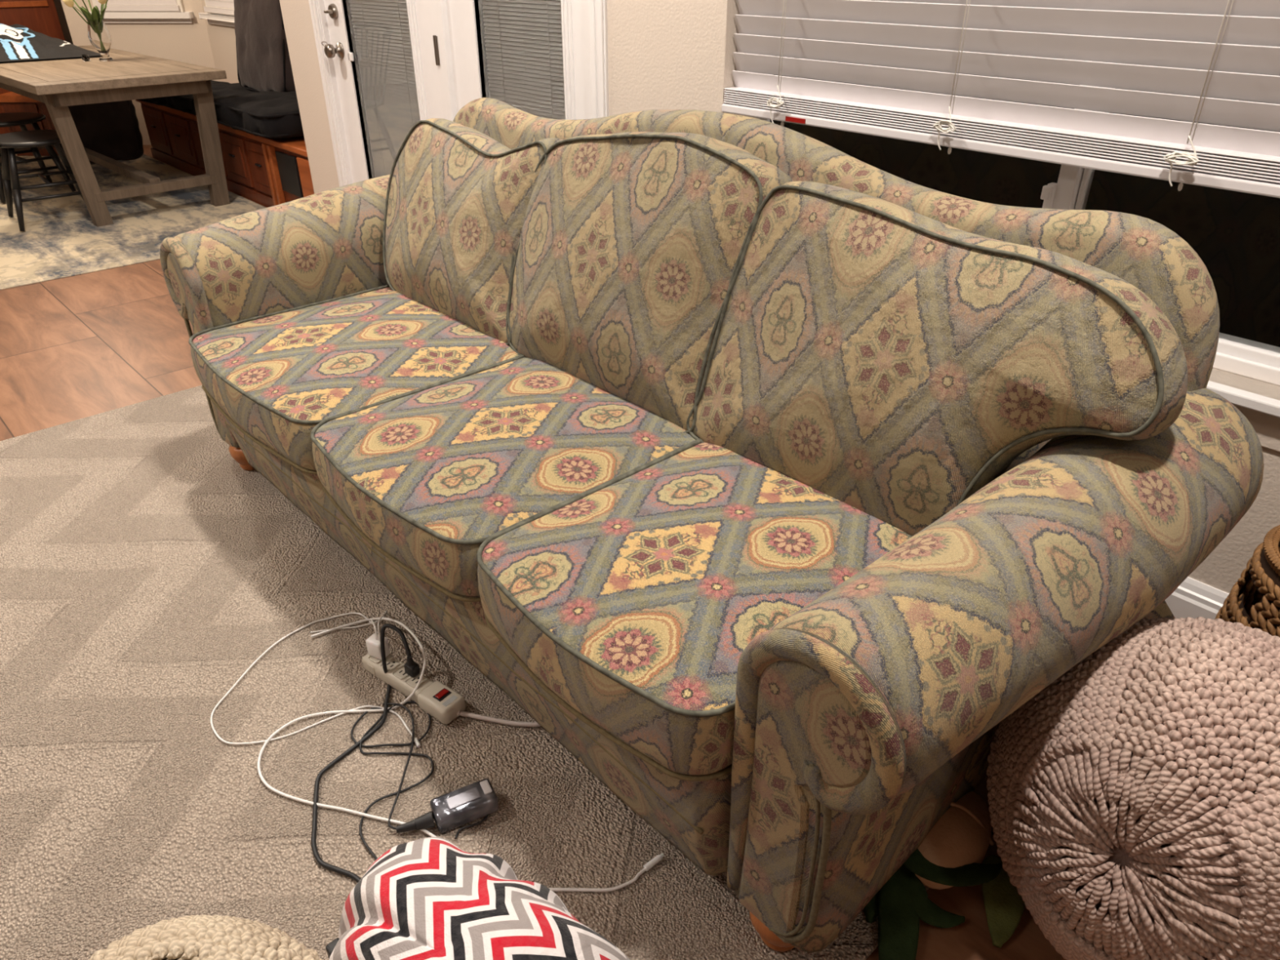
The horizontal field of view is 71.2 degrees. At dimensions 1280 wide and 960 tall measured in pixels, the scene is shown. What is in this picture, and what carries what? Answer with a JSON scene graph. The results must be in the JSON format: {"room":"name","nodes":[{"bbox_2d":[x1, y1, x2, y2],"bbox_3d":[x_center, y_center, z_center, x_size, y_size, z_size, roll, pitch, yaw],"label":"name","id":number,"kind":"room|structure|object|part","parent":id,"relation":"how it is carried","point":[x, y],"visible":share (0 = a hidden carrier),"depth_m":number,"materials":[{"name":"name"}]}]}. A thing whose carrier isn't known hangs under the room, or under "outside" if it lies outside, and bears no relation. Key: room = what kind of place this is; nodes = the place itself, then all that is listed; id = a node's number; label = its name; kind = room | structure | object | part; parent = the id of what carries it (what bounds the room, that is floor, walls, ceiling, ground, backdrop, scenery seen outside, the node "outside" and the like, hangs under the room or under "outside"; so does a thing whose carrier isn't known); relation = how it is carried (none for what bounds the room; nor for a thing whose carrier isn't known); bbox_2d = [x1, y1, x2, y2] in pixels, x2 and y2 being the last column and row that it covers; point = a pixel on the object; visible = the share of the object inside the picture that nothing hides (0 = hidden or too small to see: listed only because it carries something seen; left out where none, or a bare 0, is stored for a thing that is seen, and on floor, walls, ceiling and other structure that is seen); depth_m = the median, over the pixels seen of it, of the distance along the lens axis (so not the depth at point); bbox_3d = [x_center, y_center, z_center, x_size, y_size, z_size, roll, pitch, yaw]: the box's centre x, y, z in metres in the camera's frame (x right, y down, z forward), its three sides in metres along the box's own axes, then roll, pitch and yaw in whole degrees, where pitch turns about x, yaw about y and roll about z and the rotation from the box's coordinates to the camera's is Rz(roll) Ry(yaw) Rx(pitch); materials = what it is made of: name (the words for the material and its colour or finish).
{"room":"living room","nodes":[
{"label":"living room","id":0,"kind":"room"},
{"bbox_2d":[53,0,73,44],"bbox_3d":[-6.550,-4.119,7.064,8.500,2.600,0.100,-25,39,-36],"label":"wall","id":1,"kind":"structure","parent":0,"point":[59,7],"depth_m":8.25,"materials":[{"name":"beige paint"}]},
{"bbox_2d":[60,0,218,145],"bbox_3d":[-3.820,-3.854,6.615,1.050,2.600,0.100,0,31,0],"label":"wall","id":2,"kind":"structure","parent":0,"point":[186,42],"depth_m":6.84,"materials":[{"name":"beige paint"}]},
{"bbox_2d":[84,0,194,22],"bbox_3d":[-3.765,-4.000,6.433,0.792,1.274,0.077,0,31,0],"label":"window","id":3,"kind":"structure","parent":2,"relation":"in","point":[117,11],"depth_m":6.70,"materials":[{"name":"white wood"}]},
{"bbox_2d":[93,0,180,10],"bbox_3d":[-3.765,-3.914,6.475,0.626,0.918,0.026,0,31,0],"label":"blind","id":4,"kind":"object","parent":3,"relation":"attached to","point":[112,5],"depth_m":6.69,"materials":[{"name":"white wood"}]},
{"bbox_3d":[-3.765,-3.484,6.739,0.792,0.075,0.077,0,31,0],"label":"sill","id":5,"kind":"part","parent":3,"relation":"part of","materials":[{"name":"white paint"}]},
{"bbox_2d":[200,0,239,83],"bbox_3d":[-2.158,-3.241,5.579,0.100,2.600,3.240,-25,39,-36],"label":"wall","id":6,"kind":"structure","parent":0,"point":[222,38],"depth_m":6.72,"materials":[{"name":"beige paint"}]},
{"bbox_2d":[198,0,234,26],"bbox_3d":[-2.823,-3.733,5.981,0.077,1.274,1.272,-25,39,-36],"label":"window","id":7,"kind":"structure","parent":6,"relation":"in","point":[222,7],"depth_m":6.44,"materials":[{"name":"white wood"}]},
{"bbox_3d":[-2.823,-3.217,6.287,0.077,0.075,1.272,-25,39,-36],"label":"sill","id":8,"kind":"part","parent":7,"relation":"part of","materials":[{"name":"white paint"}]},
{"bbox_2d":[203,0,234,14],"bbox_3d":[-2.829,-3.648,6.025,0.026,0.918,1.106,-25,39,-36],"label":"blind","id":9,"kind":"object","parent":7,"relation":"attached to","point":[213,6],"depth_m":6.41,"materials":[{"name":"white wood"}]},
{"bbox_2d":[367,663,374,675],"bbox_3d":[-0.574,0.404,1.907,0.022,0.020,0.003,21,37,31],"label":"outlet","id":10,"kind":"object","parent":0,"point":[371,668],"depth_m":1.90,"materials":[{"name":"white plastic"}]},
{"bbox_2d":[365,633,390,659],"bbox_3d":[-0.559,0.356,1.908,0.042,0.044,0.030,15,34,24],"label":"charger","id":11,"kind":"object","parent":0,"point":[373,646],"visible":0.87,"depth_m":1.90,"materials":[{"name":"white plastic"}]},
{"bbox_2d":[368,654,389,664],"bbox_3d":[-0.559,0.379,1.916,0.030,0.004,0.034,21,37,31],"label":"outlet","id":12,"kind":"object","parent":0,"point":[371,660],"depth_m":1.91,"materials":[{"name":"plastic"}]},
{"bbox_2d":[380,657,401,671],"bbox_3d":[-0.527,0.391,1.895,0.030,0.004,0.034,21,37,31],"label":"outlet","id":13,"kind":"object","parent":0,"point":[393,664],"depth_m":1.89,"materials":[{"name":"plastic"}]},
{"bbox_2d":[392,665,408,679],"bbox_3d":[-0.496,0.404,1.874,0.030,0.004,0.034,21,37,31],"label":"outlet","id":14,"kind":"object","parent":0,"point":[398,671],"depth_m":1.87,"materials":[{"name":"plastic"}]},
{"bbox_2d":[405,673,426,688],"bbox_3d":[-0.464,0.416,1.853,0.030,0.004,0.034,21,37,31],"label":"outlet","id":15,"kind":"object","parent":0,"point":[411,682],"depth_m":1.85,"materials":[{"name":"plastic"}]},
{"bbox_2d":[435,688,448,698],"bbox_3d":[-0.401,0.433,1.811,0.013,0.003,0.026,21,37,31],"label":"switch","id":16,"kind":"object","parent":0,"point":[439,693],"depth_m":1.81,"materials":[{"name":"red plastic"}]},
{"bbox_2d":[0,145,1066,959],"bbox_3d":[-2.306,-0.609,3.730,8.600,0.050,12.700,-25,39,-36],"label":"floor","id":17,"kind":"structure","parent":0,"point":[73,348],"depth_m":3.39,"materials":[{"name":"brown wood"}]},
{"bbox_2d":[0,0,65,133],"bbox_3d":[-5.146,-3.578,6.836,1.120,1.900,0.500,-25,39,-36],"label":"wooden hutch","id":18,"kind":"object","parent":17,"relation":"on","point":[37,15],"visible":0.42,"depth_m":6.94,"materials":[{"name":"brown wood"}]},
{"bbox_2d":[0,154,266,289],"bbox_3d":[-4.305,-1.616,5.378,3.090,0.006,3.950,-25,39,-36],"label":"dining rug","id":19,"kind":"object","parent":17,"relation":"on","point":[60,238],"visible":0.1,"depth_m":5.13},
{"bbox_2d":[0,91,58,155],"bbox_3d":[-4.450,-2.767,6.903,0.602,0.436,0.502,0,31,0],"label":"storage bench","id":20,"kind":"object","parent":19,"relation":"on","point":[10,102],"visible":0.18,"depth_m":6.64,"materials":[{"name":"brown wood"}]},
{"bbox_3d":[-4.595,-2.659,6.697,0.246,0.286,0.025,0,31,0],"label":"door panel","id":21,"kind":"part","parent":20,"relation":"part of","materials":[{"name":"brown wood"}]},
{"bbox_3d":[-4.315,-2.659,6.697,0.246,0.286,0.025,0,31,0],"label":"door panel","id":22,"kind":"part","parent":20,"relation":"part of","materials":[{"name":"brown wood"}]},
{"bbox_2d":[0,111,76,203],"bbox_3d":[-3.977,-2.238,5.506,0.514,0.929,0.545,24,38,35],"label":"chair","id":23,"kind":"object","parent":19,"relation":"on","point":[21,119],"visible":0.79,"depth_m":5.63,"materials":[{"name":"black paint"}]},
{"bbox_3d":[-3.929,-1.923,5.462,0.042,0.431,0.139,-3,31,-5],"label":"leg","id":24,"kind":"part","parent":23,"relation":"part of","materials":[{"name":"black paint"}]},
{"bbox_3d":[-3.948,-2.232,5.548,0.456,0.031,0.456,24,38,35],"label":"seat","id":25,"kind":"part","parent":23,"relation":"part of","materials":[{"name":"black paint"}]},
{"bbox_3d":[-3.967,-2.158,5.860,0.042,0.431,0.139,-3,31,-5],"label":"leg","id":26,"kind":"part","parent":23,"relation":"part of","materials":[{"name":"black paint"}]},
{"bbox_3d":[-3.716,-2.047,5.672,0.139,0.431,0.042,-1,31,-1],"label":"leg","id":27,"kind":"part","parent":23,"relation":"part of","materials":[{"name":"black paint"}]},
{"bbox_2d":[0,129,84,231],"bbox_3d":[-3.431,-1.911,4.954,0.545,0.929,0.514,-22,37,-33],"label":"chair","id":28,"kind":"object","parent":19,"relation":"on","point":[10,141],"visible":0.78,"depth_m":5.00,"materials":[{"name":"black paint"}]},
{"bbox_3d":[-3.626,-1.726,5.128,0.139,0.431,0.042,4,31,7],"label":"leg","id":29,"kind":"part","parent":28,"relation":"part of","materials":[{"name":"black paint"}]},
{"bbox_3d":[-3.418,-1.593,4.905,0.042,0.431,0.139,2,31,3],"label":"leg","id":30,"kind":"part","parent":28,"relation":"part of","materials":[{"name":"black paint"}]},
{"bbox_3d":[-3.396,-1.902,4.991,0.456,0.031,0.456,-22,37,-33],"label":"seat","id":31,"kind":"part","parent":28,"relation":"part of","materials":[{"name":"black paint"}]},
{"bbox_3d":[-3.166,-1.697,5.080,0.139,0.431,0.042,4,31,7],"label":"leg","id":32,"kind":"part","parent":28,"relation":"part of","materials":[{"name":"black paint"}]},
{"bbox_3d":[-3.375,-1.828,5.302,0.111,0.431,0.101,-22,37,-33],"label":"leg","id":33,"kind":"part","parent":28,"relation":"part of","materials":[{"name":"black paint"}]},
{"bbox_2d":[67,99,143,164],"bbox_3d":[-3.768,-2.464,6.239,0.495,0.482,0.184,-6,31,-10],"label":"chair","id":34,"kind":"object","parent":19,"relation":"on","point":[111,130],"visible":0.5,"depth_m":6.21,"materials":[{"name":"grey fabric"}]},
{"bbox_2d":[0,44,230,226],"bbox_3d":[-3.527,-2.261,5.730,0.980,0.762,2.260,-27,40,-37],"label":"dining table","id":35,"kind":"object","parent":19,"relation":"on","point":[61,83],"visible":0.7,"depth_m":5.06,"materials":[{"name":"brown wood"}]},
{"bbox_2d":[0,23,100,62],"bbox_3d":[-4.008,-2.828,5.733,0.820,0.197,0.760,-25,39,-36],"label":"jersey","id":36,"kind":"object","parent":35,"relation":"on","point":[18,42],"visible":0.99,"depth_m":5.69,"materials":[{"name":"black fabric"}]},
{"bbox_3d":[-3.083,-1.753,4.913,0.146,0.718,0.076,-27,40,-37],"label":"leg","id":37,"kind":"part","parent":35,"relation":"part of","materials":[{"name":"brown wood"}]},
{"bbox_2d":[81,54,90,61],"bbox_3d":[-3.445,-2.623,5.558,0.044,0.037,0.044,-25,39,-36],"label":"glass votive","id":38,"kind":"object","parent":35,"relation":"on","point":[84,57],"visible":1,"depth_m":5.54,"materials":[{"name":"white"}]},
{"bbox_2d":[87,16,112,61],"bbox_3d":[-3.333,-2.724,5.523,0.126,0.246,0.126,-25,39,-36],"label":"glass vase","id":39,"kind":"object","parent":35,"relation":"on","point":[99,35],"visible":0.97,"depth_m":5.48,"materials":[{"name":"clear glass"}]},
{"bbox_2d":[62,0,93,23],"bbox_3d":[-3.369,-2.766,5.428,0.162,0.317,0.063,-21,36,-31],"label":"tulip","id":40,"kind":"object","parent":39,"relation":"in","point":[70,3],"visible":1,"depth_m":5.38,"materials":[{"name":"green plant"}]},
{"bbox_3d":[-3.363,-2.753,5.467,0.009,0.255,0.122,26,39,36],"label":"stem","id":41,"kind":"part","parent":40,"relation":"part of","materials":[{"name":"green plant"}]},
{"bbox_2d":[72,0,84,16],"bbox_3d":[-3.408,-2.815,5.459,0.173,0.371,0.062,7,31,12],"label":"tulip","id":42,"kind":"object","parent":39,"relation":"in","point":[73,0],"visible":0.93,"depth_m":5.43,"materials":[{"name":"green plant"}]},
{"bbox_2d":[81,0,92,15],"bbox_3d":[-3.377,-2.846,5.493,0.068,0.388,0.130,-11,32,-17],"label":"tulip","id":43,"kind":"object","parent":39,"relation":"in","point":[82,7],"visible":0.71,"depth_m":5.47,"materials":[{"name":"green plant"}]},
{"bbox_2d":[81,0,100,21],"bbox_3d":[-3.307,-2.785,5.401,0.062,0.378,0.180,0,31,1],"label":"tulip","id":44,"kind":"object","parent":39,"relation":"in","point":[95,15],"visible":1,"depth_m":5.41,"materials":[{"name":"green plant"}]},
{"bbox_3d":[-3.324,-2.769,5.434,0.009,0.315,0.141,-4,31,-7],"label":"stem","id":45,"kind":"part","parent":44,"relation":"part of","materials":[{"name":"green plant"}]},
{"bbox_2d":[94,4,104,16],"bbox_3d":[-3.327,-2.840,5.536,0.064,0.335,0.161,15,34,24],"label":"tulip","id":46,"kind":"object","parent":39,"relation":"in","point":[95,6],"visible":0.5,"depth_m":5.50,"materials":[{"name":"green plant"}]},
{"bbox_2d":[97,0,106,22],"bbox_3d":[-3.261,-2.791,5.456,0.172,0.332,0.062,23,38,33],"label":"tulip","id":47,"kind":"object","parent":39,"relation":"in","point":[101,2],"visible":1,"depth_m":5.41,"materials":[{"name":"green plant"}]},
{"bbox_3d":[-3.289,-2.764,5.471,0.132,0.269,0.009,17,35,26],"label":"stem","id":48,"kind":"part","parent":47,"relation":"part of","materials":[{"name":"green plant"}]},
{"bbox_3d":[-2.569,-2.013,5.353,0.146,0.718,0.076,-27,40,-37],"label":"leg","id":49,"kind":"part","parent":35,"relation":"part of","materials":[{"name":"brown wood"}]},
{"bbox_2d":[135,99,314,207],"bbox_3d":[-2.463,-2.183,5.920,0.660,0.430,3.025,-25,39,-36],"label":"storage bench","id":50,"kind":"object","parent":17,"relation":"on","point":[268,172],"visible":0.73,"depth_m":5.52,"materials":[{"name":"brown wood"}]},
{"bbox_3d":[-3.509,-2.546,6.500,0.026,0.285,0.440,-25,39,-36],"label":"drawer","id":51,"kind":"part","parent":50,"relation":"part of","materials":[{"name":"brown wood"}]},
{"bbox_3d":[-3.176,-2.363,6.190,0.026,0.285,0.460,-25,39,-36],"label":"drawer","id":52,"kind":"part","parent":50,"relation":"part of","materials":[{"name":"brown wood"}]},
{"bbox_2d":[137,80,229,106],"bbox_3d":[-3.203,-2.752,6.359,0.794,0.126,0.630,23,38,34],"label":"bench cushion","id":53,"kind":"object","parent":50,"relation":"on","point":[158,100],"visible":0.06,"depth_m":6.11,"materials":[{"name":"black fabric"}]},
{"bbox_3d":[-2.836,-2.176,5.875,0.026,0.285,0.460,-25,39,-36],"label":"drawer","id":54,"kind":"part","parent":50,"relation":"part of","materials":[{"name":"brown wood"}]},
{"bbox_2d":[164,83,257,115],"bbox_3d":[-2.691,-2.494,5.875,0.636,0.168,0.856,-25,39,-36],"label":"bench cushion","id":55,"kind":"object","parent":50,"relation":"on","point":[184,103],"visible":0.27,"depth_m":5.72,"materials":[{"name":"black fabric"}]},
{"bbox_3d":[-2.524,-2.004,5.584,0.026,0.285,0.380,-25,39,-36],"label":"drawer","id":56,"kind":"part","parent":50,"relation":"part of","materials":[{"name":"brown wood"}]},
{"bbox_2d":[213,90,303,138],"bbox_3d":[-2.105,-2.179,5.313,0.654,0.205,0.901,-25,39,-36],"label":"bench cushion","id":57,"kind":"object","parent":50,"relation":"on","point":[273,114],"visible":0.58,"depth_m":5.02,"materials":[{"name":"black fabric"}]},
{"bbox_2d":[233,0,295,92],"bbox_3d":[-2.296,-2.924,5.504,0.312,1.018,0.745,-25,39,-36],"label":"curtain","id":58,"kind":"object","parent":57,"relation":"on","point":[263,57],"visible":0.66,"depth_m":5.46,"materials":[{"name":"grey fabric"}]},
{"bbox_3d":[-2.252,-1.855,5.332,0.026,0.285,0.340,-25,39,-36],"label":"drawer","id":59,"kind":"part","parent":50,"relation":"part of","materials":[{"name":"brown wood"}]},
{"bbox_2d":[275,151,303,197],"bbox_3d":[-1.990,-1.738,5.080,0.020,0.220,0.250,-25,39,-36],"label":"vent grille","id":60,"kind":"object","parent":50,"relation":"attached to","point":[286,161],"depth_m":5.06,"materials":[{"name":"black plastic"}]},
{"bbox_3d":[-1.778,-1.583,4.902,0.020,0.315,0.310,-25,39,-36],"label":"panel","id":61,"kind":"part","parent":50,"relation":"part of","materials":[{"name":"brown wood"}]},
{"bbox_2d":[0,385,928,959],"bbox_3d":[-1.601,0.650,1.496,3.350,0.057,2.860,-25,39,-36],"label":"area rug","id":62,"kind":"object","parent":17,"relation":"on","point":[144,571],"depth_m":1.77,"materials":[{"name":"beige carpet"}]},
{"bbox_2d":[88,914,323,959],"bbox_3d":[-0.523,0.758,0.996,0.490,0.402,0.486,14,33,22],"label":"knitted pouf","id":63,"kind":"object","parent":62,"relation":"on","point":[203,937],"visible":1,"depth_m":1.05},
{"bbox_2d":[209,612,420,747],"bbox_3d":[-0.698,0.404,1.833,0.360,0.117,0.485,-15,34,-23],"label":"charging cable","id":64,"kind":"object","parent":62,"relation":"on","point":[415,740],"visible":1,"depth_m":1.83,"materials":[{"name":"white plastic"}]},
{"bbox_2d":[310,610,386,641],"bbox_3d":[-0.612,0.298,2.003,0.243,0.127,0.143,17,35,27],"label":"charging cable","id":65,"kind":"object","parent":62,"relation":"on","point":[385,612],"visible":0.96,"depth_m":2.04,"materials":[{"name":"white plastic"}]},
{"bbox_2d":[311,623,420,882],"bbox_3d":[-0.529,0.492,1.673,0.154,0.128,0.544,-1,31,-2],"label":"power cable","id":66,"kind":"object","parent":62,"relation":"on","point":[411,668],"visible":0.97,"depth_m":1.74,"materials":[{"name":"black plastic"}]},
{"bbox_2d":[350,701,434,860],"bbox_3d":[-0.454,0.556,1.679,0.157,0.007,0.391,-10,32,-16],"label":"cable","id":67,"kind":"object","parent":62,"relation":"on","point":[361,745],"visible":0.97,"depth_m":1.73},
{"bbox_2d":[382,702,414,829],"bbox_3d":[-0.456,0.534,1.708,0.059,0.007,0.327,-8,32,-13],"label":"cable","id":68,"kind":"object","parent":62,"relation":"on","point":[389,825],"visible":1,"depth_m":1.70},
{"bbox_2d":[395,778,498,839],"bbox_3d":[-0.338,0.595,1.581,0.178,0.042,0.078,-15,34,-24],"label":"power adapter","id":69,"kind":"object","parent":62,"relation":"on","point":[464,805],"visible":1,"depth_m":1.58,"materials":[{"name":"black plastic"}]},
{"bbox_3d":[-0.315,0.566,1.591,0.058,0.002,0.026,-15,34,-24],"label":"raised panel","id":70,"kind":"part","parent":69,"relation":"part of","materials":[{"name":"grey plastic"}]},
{"bbox_3d":[-0.375,0.445,1.832,0.495,0.045,0.121,11,32,18],"label":"power strip","id":71,"kind":"part","parent":62,"relation":"part of","materials":[{"name":"white plastic"}]},
{"bbox_2d":[257,617,664,892],"bbox_3d":[-0.442,0.519,1.688,0.438,0.063,0.954,-25,39,-36],"label":"charging cable","id":72,"kind":"object","parent":62,"relation":"on","point":[655,860],"visible":0.9,"depth_m":1.65,"materials":[{"name":"white plastic"}]},
{"bbox_3d":[-0.531,0.511,1.700,0.363,0.062,0.835,-15,34,-24],"label":"cord","id":73,"kind":"part","parent":72,"relation":"part of","materials":[{"name":"white plastic"}]},
{"bbox_3d":[-0.078,0.672,1.483,0.197,0.006,0.033,-6,31,-11],"label":"cord","id":74,"kind":"part","parent":72,"relation":"part of","materials":[{"name":"white plastic"}]},
{"bbox_2d":[325,836,630,959],"bbox_3d":[-0.205,0.675,1.161,0.431,0.329,0.648,-25,39,-36],"label":"pillow","id":75,"kind":"object","parent":62,"relation":"on","point":[429,898],"visible":1,"depth_m":1.11,"materials":[{"name":"multicoloured fabric"}]},
{"bbox_3d":[-0.260,0.479,1.800,0.270,0.017,0.037,1,31,2],"label":"power cord","id":76,"kind":"part","parent":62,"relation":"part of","materials":[{"name":"white plastic"}]},
{"bbox_2d":[160,97,1263,952],"bbox_3d":[-0.163,-0.264,2.079,1.046,1.012,2.624,-25,39,-36],"label":"sofa","id":77,"kind":"object","parent":62,"relation":"on","point":[872,708],"visible":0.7,"depth_m":1.31,"materials":[{"name":"multicoloured fabric"}]},
{"bbox_3d":[-1.254,-0.372,2.548,0.012,0.566,0.182,-25,39,-36],"label":"arm panel","id":78,"kind":"part","parent":77,"relation":"part of","materials":[{"name":"multicoloured fabric"}]},
{"bbox_3d":[-0.933,-0.593,2.829,0.952,0.672,0.331,-25,39,-36],"label":"arm","id":79,"kind":"part","parent":77,"relation":"part of"},
{"bbox_2d":[188,284,524,474],"bbox_3d":[-0.732,-0.311,2.367,0.718,0.166,0.748,-25,39,-36],"label":"seat cushion","id":80,"kind":"object","parent":77,"relation":"on","point":[275,376],"visible":0.78,"depth_m":2.21,"materials":[{"name":"multicoloured fabric"}]},
{"bbox_2d":[382,118,563,345],"bbox_3d":[-0.462,-0.702,2.460,0.288,0.522,0.744,-25,39,-36],"label":"cushion","id":81,"kind":"object","parent":80,"relation":"on","point":[458,197],"visible":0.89,"depth_m":2.35,"materials":[{"name":"multicoloured fabric"}]},
{"bbox_3d":[-0.238,0.050,2.180,0.835,0.264,1.892,-25,39,-36],"label":"rail","id":82,"kind":"part","parent":77,"relation":"part of","materials":[{"name":"multicoloured fabric"}]},
{"bbox_2d":[310,354,702,601],"bbox_3d":[-0.276,-0.061,1.942,0.720,0.167,0.643,-25,39,-36],"label":"seat cushion","id":83,"kind":"object","parent":77,"relation":"on","point":[429,475],"visible":0.8,"depth_m":1.79,"materials":[{"name":"multicoloured fabric"}]},
{"bbox_2d":[506,131,793,433],"bbox_3d":[-0.014,-0.490,2.040,0.309,0.587,0.762,-25,39,-36],"label":"cushion","id":84,"kind":"object","parent":83,"relation":"on","point":[631,243],"visible":0.81,"depth_m":1.91,"materials":[{"name":"multicoloured fabric"}]},
{"bbox_2d":[476,438,910,781],"bbox_3d":[0.126,0.159,1.571,0.714,0.167,0.580,-25,39,-36],"label":"seat cushion","id":85,"kind":"object","parent":77,"relation":"on","point":[636,602],"visible":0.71,"depth_m":1.43,"materials":[{"name":"multicoloured fabric"}]},
{"bbox_2d":[686,181,1187,537],"bbox_3d":[0.480,-0.196,1.591,0.293,0.546,0.857,-25,39,-36],"label":"cushion","id":86,"kind":"object","parent":85,"relation":"on","point":[890,361],"visible":0.88,"depth_m":1.48,"materials":[{"name":"multicoloured fabric"}]},
{"bbox_3d":[0.214,0.450,1.193,0.012,0.531,0.182,-25,39,-36],"label":"arm panel","id":87,"kind":"part","parent":77,"relation":"part of","materials":[{"name":"multicoloured fabric"}]},
{"bbox_3d":[0.151,-0.440,2.312,0.188,0.945,2.623,-25,39,-36],"label":"panel","id":88,"kind":"part","parent":77,"relation":"part of","materials":[{"name":"multicoloured fabric"}]},
{"bbox_3d":[0.592,0.261,1.420,0.952,0.636,0.331,-25,39,-36],"label":"arm","id":89,"kind":"part","parent":77,"relation":"part of"},
{"bbox_2d":[863,791,1025,959],"bbox_3d":[0.480,0.650,1.427,0.408,0.123,0.219,-25,39,-36],"label":"plush toy","id":90,"kind":"object","parent":17,"relation":"on","point":[952,854],"visible":0.77,"depth_m":1.44,"materials":[{"name":"green fabric"}]},
{"bbox_2d":[986,616,1279,959],"bbox_3d":[0.815,0.486,1.321,0.564,0.570,0.556,-23,38,-33],"label":"knitted pouf","id":91,"kind":"object","parent":17,"relation":"on","point":[1134,800],"visible":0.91,"depth_m":1.16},
{"bbox_2d":[1214,524,1279,637],"bbox_3d":[1.282,0.330,1.685,0.380,0.421,0.380,16,34,25],"label":"woven basket","id":92,"kind":"object","parent":17,"relation":"on","point":[1253,602],"visible":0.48,"depth_m":1.64,"materials":[{"name":"wicker"}]},
{"bbox_2d":[279,0,1279,593],"bbox_3d":[0.655,-1.168,2.073,0.160,2.600,6.800,-25,39,-36],"label":"wall","id":93,"kind":"structure","parent":0,"point":[663,54],"depth_m":2.61,"materials":[{"name":"beige paint"}]},
{"bbox_2d":[324,0,443,182],"bbox_3d":[-1.098,-1.835,3.750,0.114,2.040,0.950,-25,39,-36],"label":"door","id":94,"kind":"structure","parent":93,"relation":"in","point":[384,54],"depth_m":3.86,"materials":[{"name":"white paint"}]},
{"bbox_3d":[-1.375,-1.924,4.009,0.072,0.068,0.068,-25,39,-36],"label":"knob","id":95,"kind":"part","parent":94,"relation":"part of","materials":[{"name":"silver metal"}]},
{"bbox_3d":[-1.083,-1.893,3.732,0.003,1.640,0.550,-25,39,-36],"label":"glass pane","id":96,"kind":"part","parent":94,"relation":"part of","materials":[{"name":"white glass"}]},
{"bbox_2d":[308,0,608,186],"bbox_3d":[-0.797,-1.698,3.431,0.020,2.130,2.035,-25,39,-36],"label":"trim","id":97,"kind":"structure","parent":93,"relation":"attached to","point":[597,8],"depth_m":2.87,"materials":[{"name":"white paint"}]},
{"bbox_2d":[445,0,591,119],"bbox_3d":[-0.424,-1.484,3.158,0.060,2.040,0.855,-25,39,-36],"label":"door","id":98,"kind":"structure","parent":93,"relation":"in","point":[531,56],"depth_m":3.12,"materials":[{"name":"white paint"}]},
{"bbox_3d":[-0.409,-1.523,3.105,0.003,1.640,0.505,-25,39,-36],"label":"glass pane","id":99,"kind":"part","parent":98,"relation":"part of","materials":[{"name":"white"}]},
{"bbox_2d":[742,34,1279,386],"bbox_3d":[1.085,-1.007,1.668,0.094,1.565,2.284,-25,39,-36],"label":"window","id":100,"kind":"structure","parent":93,"relation":"in","point":[1236,235],"depth_m":1.89,"materials":[{"name":"white paint"}]},
{"bbox_3d":[0.353,-1.411,2.342,0.030,1.475,0.035,-25,39,-36],"label":"sash","id":101,"kind":"part","parent":100,"relation":"part of","materials":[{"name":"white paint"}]},
{"bbox_2d":[721,0,1279,198],"bbox_3d":[1.017,-1.129,1.528,0.087,1.212,2.276,-25,39,-36],"label":"window blind","id":102,"kind":"object","parent":100,"relation":"attached to","point":[1240,37],"visible":1,"depth_m":1.91,"materials":[{"name":"white plastic"}]},
{"bbox_3d":[0.362,-1.448,2.117,0.047,1.162,0.053,6,31,11],"label":"lift cord","id":103,"kind":"part","parent":102,"relation":"part of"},
{"bbox_3d":[0.713,-1.262,1.802,0.049,1.162,0.058,-25,39,-36],"label":"lift cord","id":104,"kind":"part","parent":102,"relation":"part of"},
{"bbox_3d":[1.025,-0.637,1.828,0.060,0.022,2.276,-25,39,-36],"label":"rail","id":105,"kind":"part","parent":102,"relation":"part of","materials":[{"name":"white wood"}]},
{"bbox_3d":[1.061,-1.070,1.477,0.051,1.162,0.066,-25,39,-36],"label":"lift cord","id":106,"kind":"part","parent":102,"relation":"part of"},
{"bbox_3d":[0.975,-1.071,1.767,0.055,1.475,0.056,-25,39,-36],"label":"sash","id":107,"kind":"part","parent":100,"relation":"part of","materials":[{"name":"white paint"}]},
{"bbox_2d":[1164,576,1229,619],"bbox_3d":[1.411,0.378,1.884,0.022,0.132,4.380,-25,39,-36],"label":"baseboard","id":108,"kind":"structure","parent":93,"relation":"attached to","point":[1193,598],"depth_m":2.01,"materials":[{"name":"white paint"}]},
{"bbox_2d":[1206,367,1279,417],"bbox_3d":[1.035,-0.299,2.033,0.130,0.024,2.284,-25,39,-36],"label":"window sill","id":109,"kind":"structure","parent":93,"relation":"attached to","point":[1258,402],"depth_m":1.80,"materials":[{"name":"white paint"}]},
{"bbox_2d":[1232,404,1279,451],"bbox_3d":[1.015,-0.240,2.030,0.008,0.076,2.304,-25,39,-36],"label":"trim","id":110,"kind":"structure","parent":93,"relation":"attached to","point":[1267,427],"depth_m":1.80,"materials":[{"name":"beige paint"}]}
]}

